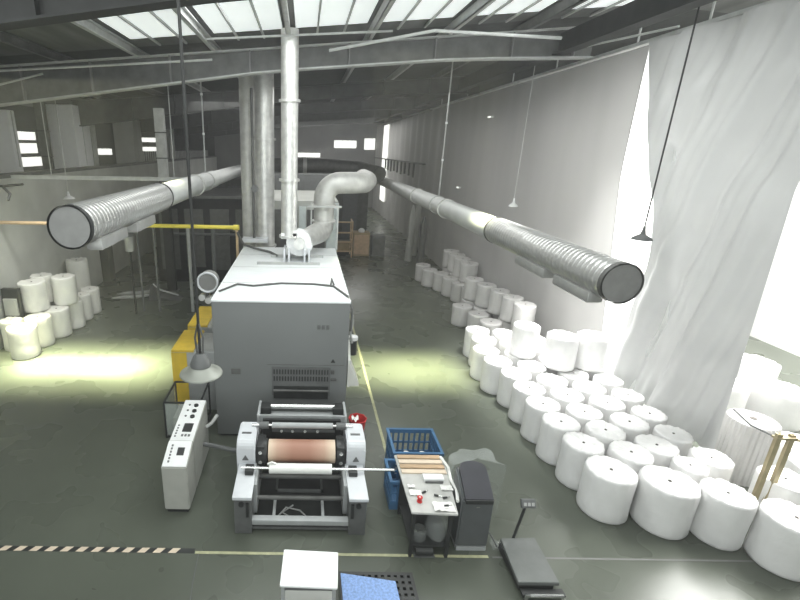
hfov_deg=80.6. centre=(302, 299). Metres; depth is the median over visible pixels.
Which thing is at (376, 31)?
rod
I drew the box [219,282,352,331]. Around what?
power cable
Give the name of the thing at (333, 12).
window
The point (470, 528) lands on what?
pedal bin
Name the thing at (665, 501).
roll
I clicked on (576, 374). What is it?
roll
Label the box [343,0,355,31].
bar
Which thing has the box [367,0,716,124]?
beam
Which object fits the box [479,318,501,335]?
roll
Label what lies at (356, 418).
rag
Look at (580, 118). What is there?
wall
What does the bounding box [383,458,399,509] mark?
plastic crate
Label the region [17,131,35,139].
window
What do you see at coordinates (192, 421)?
control console
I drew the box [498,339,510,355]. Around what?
roll
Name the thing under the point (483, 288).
roll
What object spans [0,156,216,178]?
trim
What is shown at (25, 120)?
wall
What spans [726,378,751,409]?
roll
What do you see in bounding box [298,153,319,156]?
window
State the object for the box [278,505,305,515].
loose wire
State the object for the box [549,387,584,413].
roll
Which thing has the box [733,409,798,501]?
posts
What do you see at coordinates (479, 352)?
roll
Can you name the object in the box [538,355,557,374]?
roll
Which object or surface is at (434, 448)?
plastic crate
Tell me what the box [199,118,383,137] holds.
girder
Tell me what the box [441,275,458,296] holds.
roll
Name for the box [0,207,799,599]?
floor
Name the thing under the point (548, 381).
roll
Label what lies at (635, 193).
window
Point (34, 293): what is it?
roll
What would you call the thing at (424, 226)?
bundle
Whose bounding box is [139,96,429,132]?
girder
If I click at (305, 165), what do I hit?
duct
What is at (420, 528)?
clear jar
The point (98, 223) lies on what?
spiral duct
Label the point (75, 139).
duct
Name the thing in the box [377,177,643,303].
spiral duct
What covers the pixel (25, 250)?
wall
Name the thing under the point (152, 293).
truck
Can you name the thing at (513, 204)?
pendant lamp
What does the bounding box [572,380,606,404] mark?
roll
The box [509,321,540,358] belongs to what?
roll
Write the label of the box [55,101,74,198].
pendant lamp
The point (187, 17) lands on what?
roof beam
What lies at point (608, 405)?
roll
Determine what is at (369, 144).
window
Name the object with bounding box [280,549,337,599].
side table
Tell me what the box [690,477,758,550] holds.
roll
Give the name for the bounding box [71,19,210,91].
roof beam
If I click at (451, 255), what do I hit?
roll
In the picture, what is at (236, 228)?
gas pipe
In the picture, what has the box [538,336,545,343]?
roll
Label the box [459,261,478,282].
roll
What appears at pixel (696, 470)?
roll
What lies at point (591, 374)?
roll
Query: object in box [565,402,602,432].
roll
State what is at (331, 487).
drip tray
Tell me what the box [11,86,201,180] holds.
cable tray
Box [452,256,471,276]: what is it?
roll
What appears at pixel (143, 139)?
window
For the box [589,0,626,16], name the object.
bar
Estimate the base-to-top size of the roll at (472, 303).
0.613 m
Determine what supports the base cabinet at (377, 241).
on the floor at (84, 442)
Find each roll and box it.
[0,316,23,351]
[6,322,40,359]
[16,278,49,312]
[23,312,54,347]
[30,272,53,302]
[43,305,71,338]
[50,273,78,305]
[65,257,90,291]
[68,298,85,328]
[78,291,93,320]
[80,286,101,313]
[415,263,430,281]
[421,267,437,287]
[432,271,449,291]
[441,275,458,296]
[442,249,459,267]
[447,252,465,272]
[450,280,464,302]
[450,302,472,326]
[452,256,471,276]
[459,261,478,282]
[460,285,464,301]
[462,298,474,305]
[463,276,483,300]
[463,325,489,357]
[467,310,489,325]
[468,334,496,365]
[470,344,499,380]
[473,305,492,317]
[475,282,496,307]
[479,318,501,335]
[480,354,511,394]
[487,288,510,314]
[492,328,511,348]
[496,367,531,408]
[498,316,510,329]
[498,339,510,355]
[499,294,523,322]
[503,348,531,366]
[508,380,545,424]
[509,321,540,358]
[511,301,536,327]
[517,359,546,381]
[520,395,560,443]
[532,343,544,361]
[535,373,567,396]
[535,412,580,465]
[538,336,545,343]
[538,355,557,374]
[542,330,580,371]
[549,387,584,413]
[555,432,604,490]
[557,368,588,388]
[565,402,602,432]
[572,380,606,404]
[575,330,610,371]
[576,455,637,524]
[579,366,605,380]
[583,420,625,455]
[588,394,625,422]
[592,373,623,395]
[606,440,653,474]
[608,412,649,442]
[610,388,644,413]
[629,465,700,539]
[630,405,667,433]
[633,434,679,467]
[652,424,693,456]
[669,455,708,484]
[687,446,734,481]
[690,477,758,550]
[714,408,782,486]
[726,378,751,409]
[736,353,780,384]
[743,498,799,581]
[744,379,799,431]
[748,465,799,506]
[772,431,799,465]
[784,452,799,474]
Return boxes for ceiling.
[0,0,768,114]
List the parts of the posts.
cord, post, post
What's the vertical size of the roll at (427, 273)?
0.672 m
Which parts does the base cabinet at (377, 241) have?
door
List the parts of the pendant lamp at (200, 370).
lamp shade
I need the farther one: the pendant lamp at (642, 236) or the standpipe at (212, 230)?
the standpipe at (212, 230)
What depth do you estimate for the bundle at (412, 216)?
21.31 m
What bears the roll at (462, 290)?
on the floor at (84, 442)
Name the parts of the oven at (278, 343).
name plate, panel, casing, vent plate, motor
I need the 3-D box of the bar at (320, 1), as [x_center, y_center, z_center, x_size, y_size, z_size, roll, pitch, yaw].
[0.281,-4.728,7.231,0.040,0.038,4.700,1,18,0]
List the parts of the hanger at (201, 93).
rod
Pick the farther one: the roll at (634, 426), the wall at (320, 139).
the wall at (320, 139)
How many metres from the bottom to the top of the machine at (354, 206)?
3.300 m
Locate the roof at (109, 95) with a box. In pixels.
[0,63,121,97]
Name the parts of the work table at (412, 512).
leg, panel, leg, wooden slat, wooden slat, wooden slat, wooden slat, leg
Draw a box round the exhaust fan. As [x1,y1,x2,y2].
[257,228,322,264]
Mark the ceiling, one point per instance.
(422, 70)
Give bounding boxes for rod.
[0,59,211,71]
[0,73,42,85]
[206,30,392,39]
[329,29,434,51]
[435,29,561,39]
[589,25,679,46]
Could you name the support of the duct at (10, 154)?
on the floor at (84, 442)
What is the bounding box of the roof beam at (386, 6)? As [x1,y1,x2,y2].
[330,0,395,101]
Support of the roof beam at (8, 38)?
attached to the ceiling
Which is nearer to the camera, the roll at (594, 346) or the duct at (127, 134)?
the roll at (594, 346)
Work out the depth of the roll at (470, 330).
11.60 m
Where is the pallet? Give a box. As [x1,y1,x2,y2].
[339,571,418,599]
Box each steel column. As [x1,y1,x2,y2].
[33,102,54,169]
[153,108,179,291]
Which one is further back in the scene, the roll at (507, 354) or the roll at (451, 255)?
the roll at (451, 255)
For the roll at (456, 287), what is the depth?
15.83 m
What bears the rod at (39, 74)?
attached to the girder at (54, 84)
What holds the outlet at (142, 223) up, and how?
attached to the spiral duct at (98, 223)
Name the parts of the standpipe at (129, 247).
post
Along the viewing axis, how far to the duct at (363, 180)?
11.15 m
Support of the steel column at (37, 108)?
on the floor at (84, 442)
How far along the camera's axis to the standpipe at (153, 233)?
14.22 m
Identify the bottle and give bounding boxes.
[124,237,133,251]
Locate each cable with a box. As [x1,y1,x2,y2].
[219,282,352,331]
[489,532,498,547]
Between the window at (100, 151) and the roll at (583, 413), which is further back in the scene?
the window at (100, 151)
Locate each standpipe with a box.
[124,232,136,313]
[135,232,145,310]
[152,228,160,310]
[186,228,194,311]
[211,229,216,291]
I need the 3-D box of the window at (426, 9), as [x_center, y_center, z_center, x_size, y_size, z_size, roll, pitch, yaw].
[2.197,-4.809,6.984,1.390,0.121,4.080,1,18,0]
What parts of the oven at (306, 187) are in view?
door, door, door, panel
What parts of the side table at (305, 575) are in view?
leg, leg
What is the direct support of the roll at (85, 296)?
on the floor at (84, 442)
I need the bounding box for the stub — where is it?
[206,414,217,427]
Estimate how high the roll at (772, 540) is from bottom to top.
0.736 m
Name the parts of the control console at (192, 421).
control panel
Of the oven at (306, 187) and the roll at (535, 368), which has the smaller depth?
the roll at (535, 368)
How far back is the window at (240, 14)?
7.96 m
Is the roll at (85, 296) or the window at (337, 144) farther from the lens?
the window at (337, 144)
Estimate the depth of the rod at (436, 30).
8.28 m
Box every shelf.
[285,590,331,599]
[399,505,449,546]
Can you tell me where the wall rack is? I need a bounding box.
[374,157,425,177]
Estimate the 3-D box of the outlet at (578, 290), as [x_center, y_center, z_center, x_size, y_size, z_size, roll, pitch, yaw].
[3.833,-0.167,6.456,0.200,0.155,0.900,1,18,0]
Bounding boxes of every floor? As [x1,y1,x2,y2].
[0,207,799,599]
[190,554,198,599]
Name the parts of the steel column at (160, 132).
casing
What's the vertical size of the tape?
0.004 m
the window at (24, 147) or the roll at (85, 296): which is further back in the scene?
the window at (24, 147)
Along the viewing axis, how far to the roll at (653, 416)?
7.95 m
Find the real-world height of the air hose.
0.410 m
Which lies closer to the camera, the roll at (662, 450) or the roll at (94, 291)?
the roll at (662, 450)
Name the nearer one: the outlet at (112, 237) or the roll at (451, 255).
the outlet at (112, 237)
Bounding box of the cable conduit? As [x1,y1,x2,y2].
[203,442,236,452]
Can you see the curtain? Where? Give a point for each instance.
(721, 208)
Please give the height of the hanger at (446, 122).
4.322 m
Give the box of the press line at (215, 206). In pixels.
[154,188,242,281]
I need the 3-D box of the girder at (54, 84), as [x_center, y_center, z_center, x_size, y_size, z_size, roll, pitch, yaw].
[-1.027,-4.902,9.865,14.200,1.888,0.260,1,18,0]
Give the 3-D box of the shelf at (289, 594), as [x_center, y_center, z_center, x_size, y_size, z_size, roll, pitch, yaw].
[0.061,3.291,5.057,0.520,0.020,0.340,1,18,0]
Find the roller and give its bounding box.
[271,411,342,415]
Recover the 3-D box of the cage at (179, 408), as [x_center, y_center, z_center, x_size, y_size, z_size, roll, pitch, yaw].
[-2.130,2.022,8.551,0.668,0.734,0.778,1,18,0]
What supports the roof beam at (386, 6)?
attached to the ceiling
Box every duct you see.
[0,110,23,172]
[45,104,93,168]
[47,165,240,249]
[89,125,98,165]
[112,120,143,163]
[166,129,175,158]
[274,157,385,181]
[304,169,376,245]
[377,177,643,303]
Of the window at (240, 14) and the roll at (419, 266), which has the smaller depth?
the window at (240, 14)
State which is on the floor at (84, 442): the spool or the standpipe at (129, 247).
the standpipe at (129, 247)
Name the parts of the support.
post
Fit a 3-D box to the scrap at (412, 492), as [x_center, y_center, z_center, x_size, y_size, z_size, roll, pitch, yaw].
[1.463,2.495,5.978,0.160,0.029,0.096,1,18,0]
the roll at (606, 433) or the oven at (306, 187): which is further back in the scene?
the oven at (306, 187)
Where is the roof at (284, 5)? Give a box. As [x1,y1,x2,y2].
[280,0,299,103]
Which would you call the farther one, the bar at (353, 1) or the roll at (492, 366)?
the roll at (492, 366)
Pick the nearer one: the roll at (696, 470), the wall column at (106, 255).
the roll at (696, 470)
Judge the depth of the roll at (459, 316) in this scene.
13.65 m
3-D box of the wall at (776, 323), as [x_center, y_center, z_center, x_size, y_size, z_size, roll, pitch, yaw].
[13.175,-4.974,18.829,0.200,8.000,45.000,1,18,0]
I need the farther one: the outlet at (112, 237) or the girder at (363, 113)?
the girder at (363, 113)
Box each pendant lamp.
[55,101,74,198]
[176,0,222,383]
[508,66,534,206]
[630,7,699,240]
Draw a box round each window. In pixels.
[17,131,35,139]
[19,143,37,152]
[21,157,42,166]
[97,9,195,38]
[98,149,111,154]
[142,138,155,141]
[142,147,155,150]
[193,0,281,32]
[294,0,377,27]
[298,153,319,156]
[334,140,355,147]
[364,138,374,149]
[380,125,388,201]
[383,0,471,21]
[478,0,557,14]
[602,52,675,405]
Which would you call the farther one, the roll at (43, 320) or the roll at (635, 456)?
the roll at (43, 320)
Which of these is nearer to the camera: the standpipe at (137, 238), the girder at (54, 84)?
the girder at (54, 84)
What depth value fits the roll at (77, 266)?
14.69 m
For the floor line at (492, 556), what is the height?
0.002 m
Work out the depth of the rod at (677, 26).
8.15 m
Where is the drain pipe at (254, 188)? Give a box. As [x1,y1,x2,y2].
[242,88,268,242]
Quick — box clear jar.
[415,523,424,532]
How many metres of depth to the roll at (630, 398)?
8.48 m
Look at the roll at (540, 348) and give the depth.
10.45 m
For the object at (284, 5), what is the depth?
7.48 m
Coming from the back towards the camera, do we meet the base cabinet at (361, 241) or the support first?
the base cabinet at (361, 241)
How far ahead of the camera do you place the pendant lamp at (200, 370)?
4.99 m
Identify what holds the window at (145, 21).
attached to the ceiling
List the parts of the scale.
frame, handle mount, chrome handle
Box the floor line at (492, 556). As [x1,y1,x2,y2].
[492,556,753,561]
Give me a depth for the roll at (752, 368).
9.88 m
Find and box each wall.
[0,105,42,170]
[0,157,216,348]
[95,115,411,206]
[372,46,648,338]
[750,182,799,356]
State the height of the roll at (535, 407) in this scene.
0.722 m
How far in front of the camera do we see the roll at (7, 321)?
11.53 m
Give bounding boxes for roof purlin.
[362,0,495,99]
[393,0,587,97]
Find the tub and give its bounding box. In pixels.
[348,413,366,431]
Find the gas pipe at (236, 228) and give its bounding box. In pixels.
[0,221,239,257]
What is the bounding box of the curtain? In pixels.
[613,0,799,448]
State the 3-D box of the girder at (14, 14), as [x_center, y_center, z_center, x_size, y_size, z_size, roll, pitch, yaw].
[-1.052,-3.270,4.928,14.200,1.888,0.260,1,18,0]
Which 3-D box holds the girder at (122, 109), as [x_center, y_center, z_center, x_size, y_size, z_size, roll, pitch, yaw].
[-0.997,-6.972,16.132,14.200,1.888,0.260,1,18,0]
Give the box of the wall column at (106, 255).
[99,245,115,281]
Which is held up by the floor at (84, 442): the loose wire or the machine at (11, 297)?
the machine at (11, 297)
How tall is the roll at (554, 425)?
0.734 m
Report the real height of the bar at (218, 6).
0.038 m
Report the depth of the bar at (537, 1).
8.62 m
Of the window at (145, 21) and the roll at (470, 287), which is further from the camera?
the roll at (470, 287)
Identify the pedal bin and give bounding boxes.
[447,461,493,550]
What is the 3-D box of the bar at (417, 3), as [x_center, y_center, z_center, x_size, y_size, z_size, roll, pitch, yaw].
[1.933,-4.818,7.193,0.040,0.038,4.700,1,18,0]
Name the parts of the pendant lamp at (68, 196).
lamp shade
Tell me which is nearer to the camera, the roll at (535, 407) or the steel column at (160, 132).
the roll at (535, 407)
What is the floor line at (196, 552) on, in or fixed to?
on the floor at (84, 442)
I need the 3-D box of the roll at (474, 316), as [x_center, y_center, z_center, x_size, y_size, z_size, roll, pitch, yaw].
[5.012,0.657,13.199,0.583,0.611,0.576,11,21,28]
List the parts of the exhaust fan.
support leg, support leg, motor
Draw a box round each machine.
[0,288,24,317]
[215,176,368,238]
[232,400,393,534]
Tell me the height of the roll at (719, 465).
0.735 m
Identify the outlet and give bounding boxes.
[87,227,127,249]
[127,215,155,231]
[515,255,553,277]
[552,274,601,302]
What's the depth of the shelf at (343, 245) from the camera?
22.16 m
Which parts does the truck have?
handle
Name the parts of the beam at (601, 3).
curtain rail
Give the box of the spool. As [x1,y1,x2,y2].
[417,495,422,503]
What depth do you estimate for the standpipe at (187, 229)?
14.20 m
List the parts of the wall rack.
rail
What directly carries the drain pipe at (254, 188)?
attached to the chimney at (264, 138)
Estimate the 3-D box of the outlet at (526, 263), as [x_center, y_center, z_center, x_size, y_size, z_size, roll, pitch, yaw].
[3.839,-0.560,7.643,0.200,0.155,1.000,1,18,0]
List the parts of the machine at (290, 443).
lever, rail, frame, foot rail, cross rail, cross rail, plate, cross panel, nozzle rail, rail, lever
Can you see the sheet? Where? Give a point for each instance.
(354, 587)
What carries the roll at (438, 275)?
on the floor at (84, 442)
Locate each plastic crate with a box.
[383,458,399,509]
[385,428,443,477]
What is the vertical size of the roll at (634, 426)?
0.731 m
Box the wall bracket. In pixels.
[0,183,23,200]
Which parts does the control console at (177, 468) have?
control panel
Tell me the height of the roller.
0.060 m
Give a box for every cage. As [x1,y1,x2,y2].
[163,381,210,437]
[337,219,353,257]
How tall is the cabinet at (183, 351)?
1.300 m
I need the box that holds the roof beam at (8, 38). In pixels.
[0,31,165,94]
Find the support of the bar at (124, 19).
attached to the ceiling
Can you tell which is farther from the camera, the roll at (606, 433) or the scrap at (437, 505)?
the roll at (606, 433)
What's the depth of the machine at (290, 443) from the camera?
6.62 m
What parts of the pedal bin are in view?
lid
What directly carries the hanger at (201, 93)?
hanging from the ceiling
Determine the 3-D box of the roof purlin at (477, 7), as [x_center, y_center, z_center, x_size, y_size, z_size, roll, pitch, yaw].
[3.086,-9.126,20.245,0.090,0.180,39.400,1,18,0]
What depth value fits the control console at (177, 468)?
6.50 m
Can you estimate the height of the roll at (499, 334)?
0.737 m
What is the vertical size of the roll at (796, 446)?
0.511 m
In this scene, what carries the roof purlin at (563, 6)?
attached to the ceiling
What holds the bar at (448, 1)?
attached to the ceiling
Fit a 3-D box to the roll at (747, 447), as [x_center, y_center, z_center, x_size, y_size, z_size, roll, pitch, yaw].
[7.116,2.363,7.433,0.676,1.050,0.672,1,18,0]
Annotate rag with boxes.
[351,415,358,421]
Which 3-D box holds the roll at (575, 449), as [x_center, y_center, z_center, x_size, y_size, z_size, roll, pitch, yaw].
[4.361,2.542,7.266,0.581,0.736,0.585,-8,20,-25]
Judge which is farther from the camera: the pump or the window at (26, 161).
the window at (26, 161)
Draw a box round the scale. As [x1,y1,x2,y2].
[498,498,565,599]
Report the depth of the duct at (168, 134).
27.67 m
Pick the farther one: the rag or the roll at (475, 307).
the roll at (475, 307)
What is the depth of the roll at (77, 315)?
13.06 m
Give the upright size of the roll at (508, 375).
0.722 m
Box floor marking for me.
[350,315,385,451]
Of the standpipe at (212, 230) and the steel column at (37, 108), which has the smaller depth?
the standpipe at (212, 230)
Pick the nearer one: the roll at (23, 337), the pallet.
the pallet
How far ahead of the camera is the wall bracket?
11.06 m
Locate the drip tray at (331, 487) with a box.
[258,471,342,515]
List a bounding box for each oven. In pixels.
[210,247,358,434]
[274,173,337,251]
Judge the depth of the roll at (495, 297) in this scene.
12.88 m
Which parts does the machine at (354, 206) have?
door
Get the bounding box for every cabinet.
[171,330,216,409]
[188,306,212,332]
[352,230,369,255]
[370,234,385,256]
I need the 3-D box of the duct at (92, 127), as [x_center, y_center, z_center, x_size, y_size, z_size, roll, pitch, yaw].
[-8.360,-3.974,18.264,0.765,5.850,0.400,1,18,0]
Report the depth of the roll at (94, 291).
14.24 m
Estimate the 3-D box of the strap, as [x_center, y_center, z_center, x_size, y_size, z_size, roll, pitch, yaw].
[2.002,2.415,6.249,0.093,0.054,0.880,1,18,1]
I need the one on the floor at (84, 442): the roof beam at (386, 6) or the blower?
the blower
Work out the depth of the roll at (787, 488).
6.36 m
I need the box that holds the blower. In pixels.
[197,270,218,303]
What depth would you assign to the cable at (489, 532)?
6.11 m
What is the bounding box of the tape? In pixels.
[0,546,194,552]
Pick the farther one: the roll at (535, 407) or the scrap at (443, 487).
the roll at (535, 407)
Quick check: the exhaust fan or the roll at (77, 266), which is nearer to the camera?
the exhaust fan
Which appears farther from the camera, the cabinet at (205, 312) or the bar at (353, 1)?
the cabinet at (205, 312)
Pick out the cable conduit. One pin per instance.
(205, 444)
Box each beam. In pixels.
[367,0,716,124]
[377,0,783,125]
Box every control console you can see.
[161,441,195,511]
[170,400,208,487]
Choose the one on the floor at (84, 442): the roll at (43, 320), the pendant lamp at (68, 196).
the roll at (43, 320)
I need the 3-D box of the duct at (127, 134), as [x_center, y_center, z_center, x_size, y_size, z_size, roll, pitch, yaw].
[-8.484,-5.688,22.965,0.965,6.150,1.100,1,18,0]
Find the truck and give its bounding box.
[112,282,182,300]
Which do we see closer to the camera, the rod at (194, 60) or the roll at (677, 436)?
the roll at (677, 436)
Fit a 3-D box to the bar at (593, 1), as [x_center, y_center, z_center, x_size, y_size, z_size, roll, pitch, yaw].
[5.253,-4.999,7.117,0.040,0.038,4.700,1,18,0]
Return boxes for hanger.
[200,82,214,190]
[429,62,453,213]
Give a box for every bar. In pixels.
[117,15,160,45]
[149,11,186,43]
[215,3,239,40]
[249,0,264,38]
[316,0,321,32]
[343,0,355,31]
[397,0,421,29]
[424,0,452,27]
[478,0,513,23]
[505,0,542,22]
[561,0,598,18]
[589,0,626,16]
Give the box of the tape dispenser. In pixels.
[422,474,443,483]
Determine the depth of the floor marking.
9.70 m
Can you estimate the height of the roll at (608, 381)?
0.743 m
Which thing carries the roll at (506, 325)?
on the floor at (84, 442)
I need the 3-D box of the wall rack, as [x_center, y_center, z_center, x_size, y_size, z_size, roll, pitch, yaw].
[6.050,-9.085,31.092,0.130,0.810,17.200,1,18,0]
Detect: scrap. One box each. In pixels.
[409,489,422,495]
[432,501,455,511]
[440,485,452,489]
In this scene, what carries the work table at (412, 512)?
on the floor at (84, 442)
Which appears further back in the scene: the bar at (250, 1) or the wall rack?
the wall rack
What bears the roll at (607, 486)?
on the floor at (84, 442)
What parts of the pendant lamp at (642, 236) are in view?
lamp shade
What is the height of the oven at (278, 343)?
2.614 m
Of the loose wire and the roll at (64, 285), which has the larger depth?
the roll at (64, 285)
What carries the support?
on the oven at (278, 343)
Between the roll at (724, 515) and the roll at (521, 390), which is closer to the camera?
the roll at (724, 515)
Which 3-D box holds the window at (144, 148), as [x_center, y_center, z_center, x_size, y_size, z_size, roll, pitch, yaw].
[-13.407,-13.085,39.871,2.000,0.350,0.100,1,18,0]
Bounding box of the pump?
[412,547,434,557]
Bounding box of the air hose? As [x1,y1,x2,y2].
[229,229,277,256]
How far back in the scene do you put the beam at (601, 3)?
8.78 m
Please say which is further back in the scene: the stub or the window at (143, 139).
the window at (143, 139)
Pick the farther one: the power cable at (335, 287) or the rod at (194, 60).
the rod at (194, 60)
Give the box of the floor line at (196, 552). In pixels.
[195,551,488,557]
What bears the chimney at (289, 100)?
on the exhaust fan
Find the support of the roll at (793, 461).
on the floor at (84, 442)
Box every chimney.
[238,75,255,246]
[254,74,275,246]
[279,27,300,238]
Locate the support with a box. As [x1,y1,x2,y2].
[306,203,341,249]
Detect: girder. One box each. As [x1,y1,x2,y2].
[0,0,246,30]
[0,26,592,106]
[71,75,479,125]
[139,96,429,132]
[143,150,207,160]
[176,110,401,135]
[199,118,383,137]
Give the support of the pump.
on the floor at (84, 442)
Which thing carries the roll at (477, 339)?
on the floor at (84, 442)
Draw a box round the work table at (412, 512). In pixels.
[394,455,457,557]
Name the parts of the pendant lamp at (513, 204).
lamp shade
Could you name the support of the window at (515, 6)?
attached to the ceiling
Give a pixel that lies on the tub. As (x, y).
(362, 418)
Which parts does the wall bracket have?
arm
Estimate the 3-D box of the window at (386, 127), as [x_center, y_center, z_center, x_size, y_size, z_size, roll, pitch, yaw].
[6.154,-10.333,34.891,0.001,5.500,2.200,1,18,0]
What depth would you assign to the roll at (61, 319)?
12.42 m
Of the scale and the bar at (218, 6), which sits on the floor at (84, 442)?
the scale
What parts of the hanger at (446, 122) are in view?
rod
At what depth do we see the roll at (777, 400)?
8.76 m
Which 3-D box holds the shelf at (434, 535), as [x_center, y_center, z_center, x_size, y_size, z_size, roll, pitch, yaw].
[1.630,3.045,6.253,0.510,0.020,0.740,1,18,0]
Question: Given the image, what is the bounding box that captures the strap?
[439,456,458,502]
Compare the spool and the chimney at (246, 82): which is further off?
the chimney at (246, 82)
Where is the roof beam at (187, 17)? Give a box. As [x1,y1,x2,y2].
[172,7,237,77]
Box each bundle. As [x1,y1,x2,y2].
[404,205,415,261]
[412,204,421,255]
[416,217,427,263]
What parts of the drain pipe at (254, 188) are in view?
foot plate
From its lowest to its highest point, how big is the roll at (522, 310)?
0.672 m
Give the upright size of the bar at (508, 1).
0.038 m
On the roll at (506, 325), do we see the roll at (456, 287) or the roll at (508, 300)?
the roll at (508, 300)
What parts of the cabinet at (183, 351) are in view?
yellow lid, grey lid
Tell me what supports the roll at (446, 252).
on the roll
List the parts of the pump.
motor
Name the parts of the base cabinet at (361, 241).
door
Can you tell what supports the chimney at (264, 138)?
on the floor at (84, 442)
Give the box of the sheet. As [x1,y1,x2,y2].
[341,573,399,599]
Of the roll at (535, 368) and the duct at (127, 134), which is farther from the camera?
the duct at (127, 134)
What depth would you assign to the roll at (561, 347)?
9.34 m
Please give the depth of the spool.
5.83 m
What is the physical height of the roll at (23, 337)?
0.796 m
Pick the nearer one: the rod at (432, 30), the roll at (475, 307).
the rod at (432, 30)

